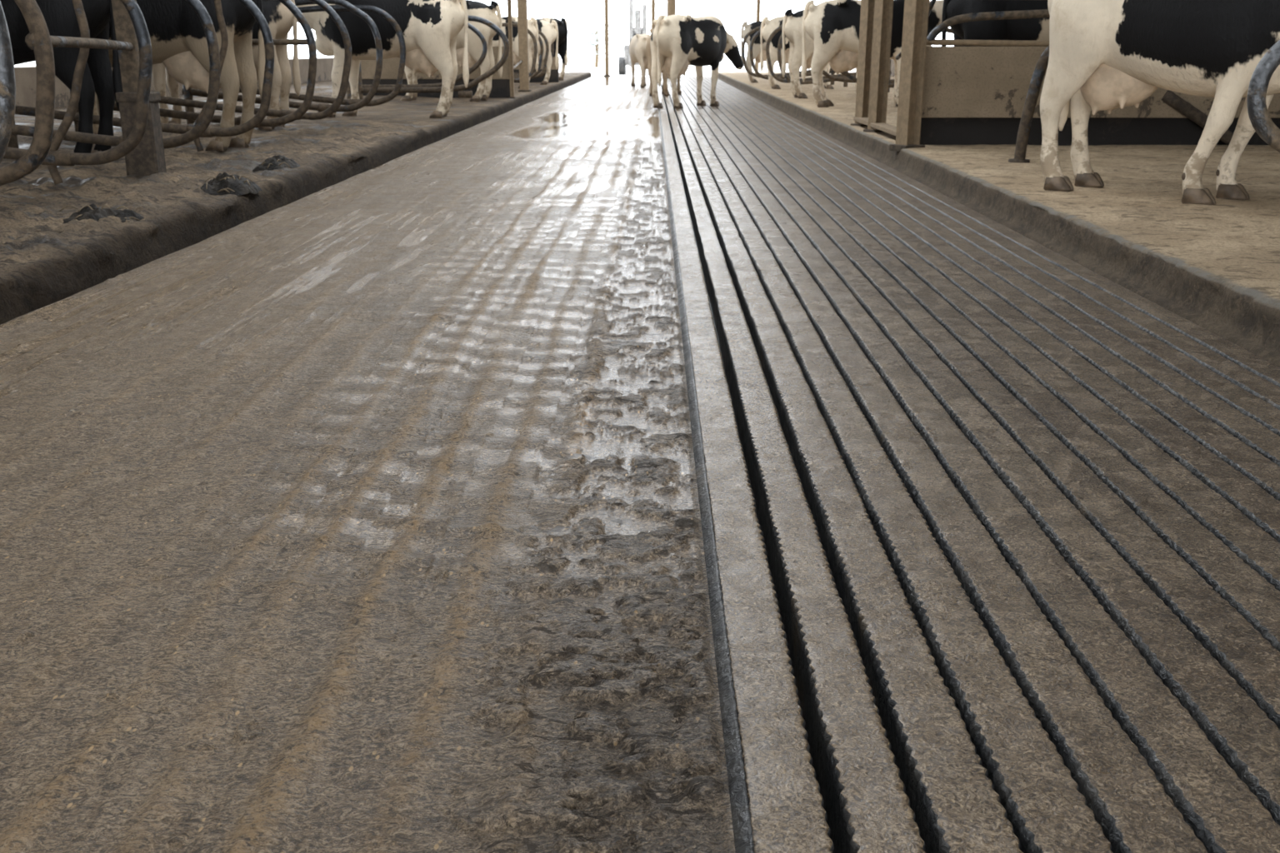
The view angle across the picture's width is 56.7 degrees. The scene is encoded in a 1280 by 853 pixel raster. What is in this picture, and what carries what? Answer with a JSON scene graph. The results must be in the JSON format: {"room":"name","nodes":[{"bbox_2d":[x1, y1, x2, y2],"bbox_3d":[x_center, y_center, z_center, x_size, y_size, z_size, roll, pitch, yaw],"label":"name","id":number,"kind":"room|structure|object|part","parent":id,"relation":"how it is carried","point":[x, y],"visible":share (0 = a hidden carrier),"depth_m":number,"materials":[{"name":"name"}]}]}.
{"room":"dairy cow barn","nodes":[
{"label":"dairy cow barn","id":0,"kind":"room"},
{"bbox_2d":[14,57,333,107],"bbox_3d":[-7.853,-6.564,22.697,0.200,0.820,39.000,0,18,1],"label":"wall","id":1,"kind":"structure","parent":0,"point":[25,77],"depth_m":16.08,"materials":[{"name":"grey concrete"}]},
{"bbox_2d":[0,76,1279,852],"bbox_3d":[0.089,-5.330,20.081,4.287,0.177,44.500,0,18,1],"label":"floor","id":2,"kind":"structure","parent":0,"point":[360,513],"depth_m":2.46,"materials":[{"name":"grey concrete"}]},
{"bbox_2d":[0,72,591,324],"bbox_3d":[-6.049,-5.539,20.109,8.070,0.277,44.500,0,18,1],"label":"platform","id":3,"kind":"object","parent":2,"relation":"on","point":[45,261],"depth_m":7.07,"materials":[{"name":"concrete"},{"name":"mud"}]},
{"bbox_2d":[0,0,15,163],"bbox_3d":[-3.425,-1.385,4.460,2.147,1.670,0.103,0,18,1],"label":"divider","id":4,"kind":"object","parent":3,"relation":"on","point":[7,81],"visible":1,"depth_m":4.46,"materials":[{"name":"metal"}]},
{"bbox_2d":[0,0,54,185],"bbox_3d":[-3.808,-1.730,5.542,2.148,1.670,0.109,0,18,1],"label":"divider","id":5,"kind":"object","parent":3,"relation":"on","point":[39,148],"visible":1,"depth_m":5.56,"materials":[{"name":"galvanised steel"},{"name":"mud"}]},
{"bbox_2d":[0,0,123,153],"bbox_3d":[-4.862,-2.582,8.345,2.467,1.430,0.691,0,18,1],"label":"cow","id":6,"kind":"object","parent":3,"relation":"on","point":[60,17],"visible":0.57,"depth_m":8.18},
{"bbox_2d":[3,0,152,184],"bbox_3d":[-3.813,-2.095,6.686,2.139,1.670,0.092,0,18,1],"label":"divider","id":7,"kind":"object","parent":3,"relation":"on","point":[55,157],"visible":0.91,"depth_m":6.75,"materials":[{"name":"grey metal"}]},
{"bbox_2d":[59,203,144,223],"bbox_3d":[-2.608,-1.020,5.745,0.447,0.106,0.345,0,18,1],"label":"heap","id":8,"kind":"object","parent":3,"relation":"on","point":[87,212],"visible":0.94,"depth_m":5.72,"materials":[{"name":"soil"}]},
{"bbox_2d":[10,0,219,148],"bbox_3d":[-3.816,-2.438,7.763,2.140,1.670,0.090,0,18,1],"label":"divider","id":9,"kind":"object","parent":3,"relation":"on","point":[203,123],"visible":0.7,"depth_m":7.85,"materials":[{"name":"galvanised steel"},{"name":"mud"}]},
{"bbox_2d":[111,0,166,175],"bbox_3d":[-3.137,-2.652,7.233,0.210,2.360,0.190,0,18,1],"label":"post","id":10,"kind":"object","parent":3,"relation":"on","point":[147,158],"visible":0.55,"depth_m":7.38,"materials":[{"name":"metal"}]},
{"bbox_2d":[25,32,133,50],"bbox_3d":[-2.980,-2.065,6.377,0.126,0.093,1.954,-3,18,-10],"label":"rail","id":11,"kind":"object","parent":10,"relation":"attached to","point":[57,41],"visible":0.74,"depth_m":6.17,"materials":[{"name":"grey metal"}]},
{"bbox_3d":[-3.152,-2.919,7.148,0.120,1.800,0.100,0,18,1],"label":"post","id":12,"kind":"part","parent":10,"relation":"part of","materials":[{"name":"brown metal"}]},
{"bbox_2d":[7,0,274,151],"bbox_3d":[-3.800,-2.794,8.878,2.138,1.670,0.090,0,18,1],"label":"divider","id":13,"kind":"object","parent":3,"relation":"on","point":[211,132],"visible":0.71,"depth_m":8.98,"materials":[{"name":"galvanised steel"},{"name":"mud"}]},
{"bbox_3d":[-4.813,-2.798,8.892,0.086,1.670,0.090,0,18,1],"label":"head post","id":14,"kind":"part","parent":13,"relation":"part of","materials":[{"name":"grey metal"}]},
{"bbox_2d":[92,0,264,151],"bbox_3d":[-4.234,-2.963,9.492,2.512,1.460,0.677,0,18,1],"label":"cow","id":15,"kind":"object","parent":3,"relation":"on","point":[177,34],"visible":0.53,"depth_m":9.32},
{"bbox_2d":[69,0,316,131],"bbox_3d":[-3.782,-3.143,9.973,2.140,1.670,0.090,0,18,1],"label":"divider","id":16,"kind":"object","parent":3,"relation":"on","point":[288,118],"visible":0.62,"depth_m":10.06,"materials":[{"name":"galvanised steel"},{"name":"mud"}]},
{"bbox_3d":[-4.796,-3.147,9.988,0.086,1.670,0.090,0,18,1],"label":"head post","id":17,"kind":"part","parent":16,"relation":"part of","materials":[{"name":"grey metal"}]},
{"bbox_2d":[251,39,307,44],"bbox_3d":[-3.774,-3.239,10.009,2.045,0.059,0.074,1,18,3],"label":"rail","id":18,"kind":"object","parent":16,"relation":"attached to","point":[255,42],"visible":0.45,"depth_m":9.94,"materials":[{"name":"grey metal"}]},
{"bbox_2d":[151,0,300,131],"bbox_3d":[-4.609,-3.685,11.810,2.468,1.427,0.687,0,18,1],"label":"cow","id":19,"kind":"object","parent":3,"relation":"on","point":[280,20],"visible":0.2,"depth_m":11.72},
{"bbox_2d":[200,172,262,195],"bbox_3d":[-2.413,-1.436,6.999,0.342,0.138,0.466,0,18,1],"label":"heap","id":20,"kind":"object","parent":3,"relation":"on","point":[222,184],"visible":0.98,"depth_m":6.87,"materials":[{"name":"soil"}]},
{"bbox_2d":[158,0,351,119],"bbox_3d":[-3.765,-3.507,11.116,2.138,1.670,0.090,0,18,1],"label":"divider","id":21,"kind":"object","parent":3,"relation":"on","point":[334,107],"visible":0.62,"depth_m":11.23,"materials":[{"name":"galvanised steel"},{"name":"mud"}]},
{"bbox_2d":[252,155,299,171],"bbox_3d":[-2.506,-1.818,8.221,0.340,0.106,0.484,0,18,1],"label":"heap","id":22,"kind":"object","parent":3,"relation":"on","point":[273,162],"visible":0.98,"depth_m":8.11,"materials":[{"name":"soil"}]},
{"bbox_2d":[181,0,382,124],"bbox_3d":[-3.745,-3.902,12.355,2.140,1.670,0.090,0,18,1],"label":"divider","id":23,"kind":"object","parent":3,"relation":"on","point":[188,93],"visible":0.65,"depth_m":12.44,"materials":[{"name":"galvanised steel"},{"name":"mud"}]},
{"bbox_3d":[-4.760,-3.907,12.369,0.086,1.670,0.090,0,18,1],"label":"head post","id":24,"kind":"part","parent":23,"relation":"part of","materials":[{"name":"grey metal"}]},
{"bbox_2d":[234,5,405,116],"bbox_3d":[-3.737,-4.282,13.546,2.139,1.670,0.090,0,18,1],"label":"divider","id":25,"kind":"object","parent":3,"relation":"on","point":[380,12],"visible":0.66,"depth_m":13.54,"materials":[{"name":"galvanised steel"},{"name":"mud"}]},
{"bbox_2d":[296,0,469,118],"bbox_3d":[-3.299,-4.426,14.054,2.574,1.475,0.690,1,18,3],"label":"cow","id":26,"kind":"object","parent":3,"relation":"on","point":[430,29],"visible":0.8,"depth_m":13.76},
{"bbox_2d":[346,23,487,99],"bbox_3d":[-3.316,-5.541,17.494,2.141,1.670,0.092,0,18,1],"label":"divider","id":27,"kind":"object","parent":3,"relation":"on","point":[471,27],"visible":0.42,"depth_m":17.57,"materials":[{"name":"metal"}]},
{"bbox_3d":[-4.330,-5.545,17.509,0.086,1.670,0.090,0,18,1],"label":"head post","id":28,"kind":"part","parent":27,"relation":"part of","materials":[{"name":"grey metal"}]},
{"bbox_2d":[358,15,509,107],"bbox_3d":[-2.846,-5.113,16.153,2.143,1.670,0.098,0,18,1],"label":"divider","id":29,"kind":"object","parent":3,"relation":"on","point":[466,94],"visible":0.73,"depth_m":16.25,"materials":[{"name":"grey metal"}]},
{"bbox_3d":[-3.861,-5.118,16.168,0.086,1.670,0.090,0,18,1],"label":"head post","id":30,"kind":"part","parent":29,"relation":"part of","materials":[{"name":"grey metal"}]},
{"bbox_2d":[360,46,509,97],"bbox_3d":[-3.416,-5.899,19.801,2.600,0.850,0.090,0,18,1],"label":"board","id":31,"kind":"object","parent":3,"relation":"on","point":[500,86],"visible":0.16,"depth_m":19.78,"materials":[{"name":"wood"}]},
{"bbox_2d":[400,0,502,101],"bbox_3d":[-3.433,-5.847,18.450,2.616,1.512,0.729,0,18,1],"label":"cow","id":32,"kind":"object","parent":3,"relation":"on","point":[480,9],"visible":0.43,"depth_m":18.25},
{"bbox_2d":[507,0,515,98],"bbox_3d":[-2.119,-7.364,19.099,0.090,4.070,0.120,0,18,1],"label":"steel post","id":33,"kind":"object","parent":3,"relation":"on","point":[509,2],"visible":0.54,"depth_m":19.47,"materials":[{"name":"metal"}]},
{"bbox_2d":[492,15,538,88],"bbox_3d":[-3.311,-7.717,24.463,2.455,1.424,0.662,0,18,1],"label":"cow","id":34,"kind":"object","parent":3,"relation":"on","point":[532,22],"visible":0.23,"depth_m":24.16},
{"bbox_2d":[501,22,537,81],"bbox_3d":[-3.119,-7.545,23.780,2.140,1.670,0.090,0,18,1],"label":"divider","id":35,"kind":"object","parent":3,"relation":"on","point":[504,24],"visible":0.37,"depth_m":23.73,"materials":[{"name":"grey metal"}]},
{"bbox_2d":[516,0,531,92],"bbox_3d":[-2.212,-8.318,22.155,0.240,4.030,0.240,0,18,1],"label":"steel post","id":36,"kind":"object","parent":3,"relation":"on","point":[522,4],"visible":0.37,"depth_m":22.43,"materials":[{"name":"brown metal"}]},
{"bbox_2d":[513,60,522,69],"bbox_3d":[-2.193,-6.415,21.077,0.045,0.160,3.076,-1,18,-2],"label":"brace","id":37,"kind":"object","parent":36,"relation":"attached to","point":[520,61],"visible":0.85,"depth_m":21.25,"materials":[{"name":"grey metal"}]},
{"bbox_3d":[-2.212,-6.427,22.758,0.240,0.060,0.240,0,18,1],"label":"foot plate","id":38,"kind":"part","parent":36,"relation":"part of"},
{"bbox_2d":[514,34,543,78],"bbox_3d":[-3.100,-7.940,25.019,2.140,1.670,0.090,0,18,1],"label":"divider","id":39,"kind":"object","parent":3,"relation":"on","point":[536,72],"visible":0.26,"depth_m":25.03,"materials":[{"name":"grey metal"}]},
{"bbox_2d":[513,30,549,79],"bbox_3d":[-3.081,-8.335,26.257,2.139,1.670,0.090,0,18,1],"label":"divider","id":40,"kind":"object","parent":3,"relation":"on","point":[540,32],"visible":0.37,"depth_m":26.27,"materials":[{"name":"grey metal"}]},
{"bbox_2d":[513,42,554,77],"bbox_3d":[-3.062,-8.729,27.496,2.140,1.670,0.090,0,18,1],"label":"divider","id":41,"kind":"object","parent":3,"relation":"on","point":[552,44],"visible":0.11,"depth_m":27.49,"materials":[{"name":"grey metal"}]},
{"bbox_2d":[513,56,559,82],"bbox_3d":[-3.258,-8.644,28.791,2.600,0.620,0.090,0,18,1],"label":"board","id":42,"kind":"object","parent":3,"relation":"on","point":[553,77],"visible":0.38,"depth_m":28.76,"materials":[{"name":"wood"}]},
{"bbox_2d":[527,19,558,84],"bbox_3d":[-3.071,-8.486,26.875,2.455,1.424,0.662,-1,18,-3],"label":"cow","id":43,"kind":"object","parent":3,"relation":"on","point":[547,28],"visible":0.28,"depth_m":26.70},
{"bbox_2d":[538,17,568,80],"bbox_3d":[-2.956,-9.716,30.545,2.652,1.538,0.715,10,20,29],"label":"cow","id":44,"kind":"object","parent":3,"relation":"on","point":[562,24],"visible":0.2,"depth_m":29.86},
{"bbox_2d":[629,33,649,87],"bbox_3d":[0.050,-9.527,30.863,0.667,1.304,2.145,-2,18,-5],"label":"cow","id":45,"kind":"object","parent":2,"relation":"on","point":[637,44],"visible":0.56,"depth_m":30.08},
{"bbox_2d":[645,28,681,96],"bbox_3d":[0.642,-7.748,25.202,0.642,1.346,2.358,5,18,15],"label":"cow","id":46,"kind":"object","parent":2,"relation":"on","point":[665,91],"visible":0.16,"depth_m":24.39},
{"bbox_2d":[666,0,675,78],"bbox_3d":[1.023,-13.675,38.662,0.504,4.530,0.504,0,18,1],"label":"end post","id":47,"kind":"object","parent":2,"relation":"on","point":[671,3],"visible":0.15,"depth_m":38.57,"materials":[{"name":"wood"}]},
{"bbox_2d":[650,14,743,109],"bbox_3d":[1.001,-6.115,19.862,0.683,1.462,2.337,14,23,38],"label":"cow","id":48,"kind":"object","parent":2,"relation":"on","point":[678,41],"visible":1,"depth_m":19.29},
{"bbox_2d":[890,59,894,75],"bbox_3d":[7.548,-8.613,29.154,0.200,0.800,25.000,0,18,1],"label":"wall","id":49,"kind":"structure","parent":0,"point":[892,62],"depth_m":35.41,"materials":[{"name":"grey"}]},
{"bbox_2d":[717,71,1279,367],"bbox_3d":[5.675,-5.444,19.958,6.860,0.188,44.500,0,18,1],"label":"platform","id":50,"kind":"object","parent":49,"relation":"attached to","point":[1216,267],"depth_m":6.26,"materials":[{"name":"concrete"}]},
{"bbox_2d":[740,20,766,82],"bbox_3d":[3.626,-8.962,28.368,2.455,1.424,0.662,0,18,1],"label":"cow","id":51,"kind":"object","parent":50,"relation":"on","point":[747,27],"visible":0.23,"depth_m":28.15},
{"bbox_2d":[741,25,834,84],"bbox_3d":[3.370,-8.518,26.834,2.141,1.670,0.090,0,18,1],"label":"divider","id":52,"kind":"object","parent":50,"relation":"on","point":[752,31],"visible":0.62,"depth_m":26.90,"materials":[{"name":"metal"}]},
{"bbox_2d":[760,15,834,89],"bbox_3d":[3.662,-7.598,24.077,2.465,1.430,0.680,0,18,1],"label":"cow","id":53,"kind":"object","parent":50,"relation":"on","point":[771,25],"visible":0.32,"depth_m":23.88},
{"bbox_2d":[749,29,848,86],"bbox_3d":[3.407,-8.032,25.309,2.141,1.670,0.090,0,18,1],"label":"divider","id":54,"kind":"object","parent":50,"relation":"on","point":[845,84],"visible":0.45,"depth_m":25.40,"materials":[{"name":"grey metal"}]},
{"bbox_2d":[765,25,855,83],"bbox_3d":[3.512,-7.303,23.020,2.140,1.670,0.090,0,18,1],"label":"divider","id":55,"kind":"object","parent":50,"relation":"on","point":[779,27],"visible":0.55,"depth_m":23.11,"materials":[{"name":"grey metal"}]},
{"bbox_2d":[781,8,857,98],"bbox_3d":[3.562,-6.194,19.678,2.468,1.427,0.687,-1,18,-4],"label":"cow","id":56,"kind":"object","parent":50,"relation":"on","point":[792,27],"visible":0.33,"depth_m":19.43},
{"bbox_2d":[777,35,891,92],"bbox_3d":[3.626,-6.998,22.066,2.141,1.670,0.090,0,18,1],"label":"divider","id":57,"kind":"object","parent":50,"relation":"on","point":[779,46],"visible":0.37,"depth_m":22.17,"materials":[{"name":"grey metal"}]},
{"bbox_3d":[4.641,-6.994,22.052,0.086,1.670,0.090,0,18,1],"label":"head post","id":58,"kind":"part","parent":57,"relation":"part of","materials":[{"name":"grey metal"}]},
{"bbox_2d":[822,70,894,83],"bbox_3d":[3.853,-6.511,20.538,2.141,1.670,0.090,0,18,1],"label":"divider","id":59,"kind":"object","parent":50,"relation":"on","point":[825,73],"visible":0.19,"depth_m":20.66,"materials":[{"name":"metal"}]},
{"bbox_2d":[850,0,874,125],"bbox_3d":[2.383,-5.174,12.065,0.195,4.170,0.180,-9,20,-26],"label":"steel post","id":60,"kind":"object","parent":50,"relation":"on","point":[867,16],"visible":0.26,"depth_m":12.46,"materials":[{"name":"metal"}]},
{"bbox_3d":[2.383,-3.212,12.690,0.195,0.052,0.180,-9,20,-26],"label":"foot plate","id":61,"kind":"part","parent":60,"relation":"part of","materials":[{"name":"metal"}]},
{"bbox_2d":[801,0,943,107],"bbox_3d":[3.513,-5.222,16.578,2.517,1.459,0.705,1,18,5],"label":"cow","id":62,"kind":"object","parent":50,"relation":"on","point":[833,26],"visible":0.6,"depth_m":16.34},
{"bbox_2d":[863,0,893,132],"bbox_3d":[2.349,-4.886,11.160,0.195,4.170,0.180,-9,20,-26],"label":"steel post","id":63,"kind":"object","parent":50,"relation":"on","point":[883,9],"visible":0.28,"depth_m":11.57,"materials":[{"name":"brown metal"}]},
{"bbox_3d":[2.349,-2.924,11.785,0.195,0.052,0.180,-9,20,-26],"label":"foot plate","id":64,"kind":"part","parent":63,"relation":"part of","materials":[{"name":"metal"}]},
{"bbox_2d":[853,116,896,135],"bbox_3d":[2.345,-2.919,11.525,0.140,0.040,2.600,0,18,1],"label":"rail","id":65,"kind":"object","parent":63,"relation":"attached to","point":[883,127],"visible":0.54,"depth_m":11.40,"materials":[{"name":"wood"}]},
{"bbox_2d":[840,27,953,87],"bbox_3d":[3.865,-5.721,18.061,2.141,1.670,0.090,0,18,1],"label":"divider","id":66,"kind":"object","parent":50,"relation":"on","point":[847,74],"visible":0.14,"depth_m":18.16,"materials":[{"name":"grey metal"}]},
{"bbox_2d":[889,0,929,151],"bbox_3d":[2.240,-4.300,9.322,0.210,4.170,0.210,-9,20,-26],"label":"steel post","id":67,"kind":"object","parent":50,"relation":"on","point":[916,12],"visible":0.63,"depth_m":9.75,"materials":[{"name":"brown metal"}]},
{"bbox_3d":[2.240,-2.338,9.948,0.210,0.052,0.210,-9,20,-26],"label":"foot plate","id":68,"kind":"part","parent":67,"relation":"part of","materials":[{"name":"grey metal"}]},
{"bbox_2d":[941,0,1049,46],"bbox_3d":[4.144,-3.576,11.392,2.532,1.474,0.683,0,18,1],"label":"cow","id":69,"kind":"object","parent":50,"relation":"on","point":[1026,29],"visible":0.14,"depth_m":11.05},
{"bbox_2d":[1008,45,1049,163],"bbox_3d":[3.909,-2.541,8.430,2.443,1.380,0.150,0,18,1],"label":"divider","id":70,"kind":"object","parent":50,"relation":"on","point":[1041,67],"visible":0.43,"depth_m":8.50,"materials":[{"name":"grey metal"}]},
{"bbox_2d":[920,9,1279,145],"bbox_3d":[4.413,-2.923,9.954,4.280,1.182,0.249,0,18,1],"label":"trough","id":71,"kind":"object","parent":50,"relation":"on","point":[972,95],"visible":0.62,"depth_m":10.00,"materials":[{"name":"wood"}]},
{"bbox_3d":[4.413,-3.179,9.856,4.280,0.078,0.047,0,18,1],"label":"rail","id":72,"kind":"part","parent":71,"relation":"part of","materials":[{"name":"metal"}]},
{"bbox_2d":[1040,0,1279,204],"bbox_3d":[3.177,-1.849,6.162,0.642,1.359,2.398,-15,23,-39],"label":"cow","id":73,"kind":"object","parent":50,"relation":"on","point":[1108,55],"visible":0.97,"depth_m":6.34},
{"bbox_2d":[1246,39,1279,152],"bbox_3d":[3.689,-1.386,4.645,2.573,1.480,0.090,0,18,1],"label":"divider","id":74,"kind":"object","parent":50,"relation":"on","point":[1262,122],"visible":1,"depth_m":4.67,"materials":[{"name":"grey metal"}]},
{"bbox_3d":[4.460,-3.148,10.369,4.200,1.400,0.080,0,18,1],"label":"rail","id":75,"kind":"object","parent":50,"relation":"on","visible":0},
{"bbox_2d":[895,0,936,59],"bbox_3d":[2.543,-3.672,10.979,0.043,0.547,1.384,0,18,0],"label":"rail","id":76,"kind":"object","parent":75,"relation":"attached to","point":[932,2],"visible":0.26,"depth_m":10.40,"materials":[{"name":"grey metal"}]},
{"label":"outside","id":77,"kind":"structure","parent":0,"visible":0},
{"bbox_2d":[14,57,855,77],"bbox_3d":[1.347,-26.590,87.550,120.000,0.580,97.000,0,18,1],"label":"ground","id":78,"kind":"structure","parent":77,"point":[574,64],"depth_m":61.70,"materials":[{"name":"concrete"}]},
{"bbox_2d":[568,14,620,67],"bbox_3d":[-2.308,-20.349,62.689,2.357,2.804,2.291,-6,19,-19],"label":"tree","id":79,"kind":"object","parent":78,"relation":"on","point":[595,33],"visible":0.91,"depth_m":62.69,"materials":[{"name":"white plant"}]},
{"bbox_2d":[603,0,609,76],"bbox_3d":[-1.160,-14.349,41.105,0.234,4.330,0.234,0,18,1],"label":"end post","id":80,"kind":"object","parent":78,"relation":"on","point":[606,2],"visible":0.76,"depth_m":41.33,"materials":[{"name":"metal"}]},
{"bbox_2d":[618,0,646,74],"bbox_3d":[-0.068,-15.070,45.968,1.480,2.770,1.935,0,18,1],"label":"loader","id":81,"kind":"object","parent":78,"relation":"on","point":[625,60],"visible":0.52,"depth_m":44.98,"materials":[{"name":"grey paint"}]},
{"bbox_2d":[651,0,654,29],"bbox_3d":[0.460,-14.342,41.083,0.234,4.330,0.234,0,18,1],"label":"end post","id":82,"kind":"object","parent":78,"relation":"on","point":[652,1],"visible":0.19,"depth_m":41.03,"materials":[{"name":"metal"}]},
{"bbox_2d":[755,0,760,70],"bbox_3d":[4.090,-14.325,41.032,0.234,4.330,0.234,0,18,1],"label":"end post","id":83,"kind":"object","parent":78,"relation":"on","point":[758,2],"visible":0.2,"depth_m":41.00,"materials":[{"name":"metal"}]}
]}

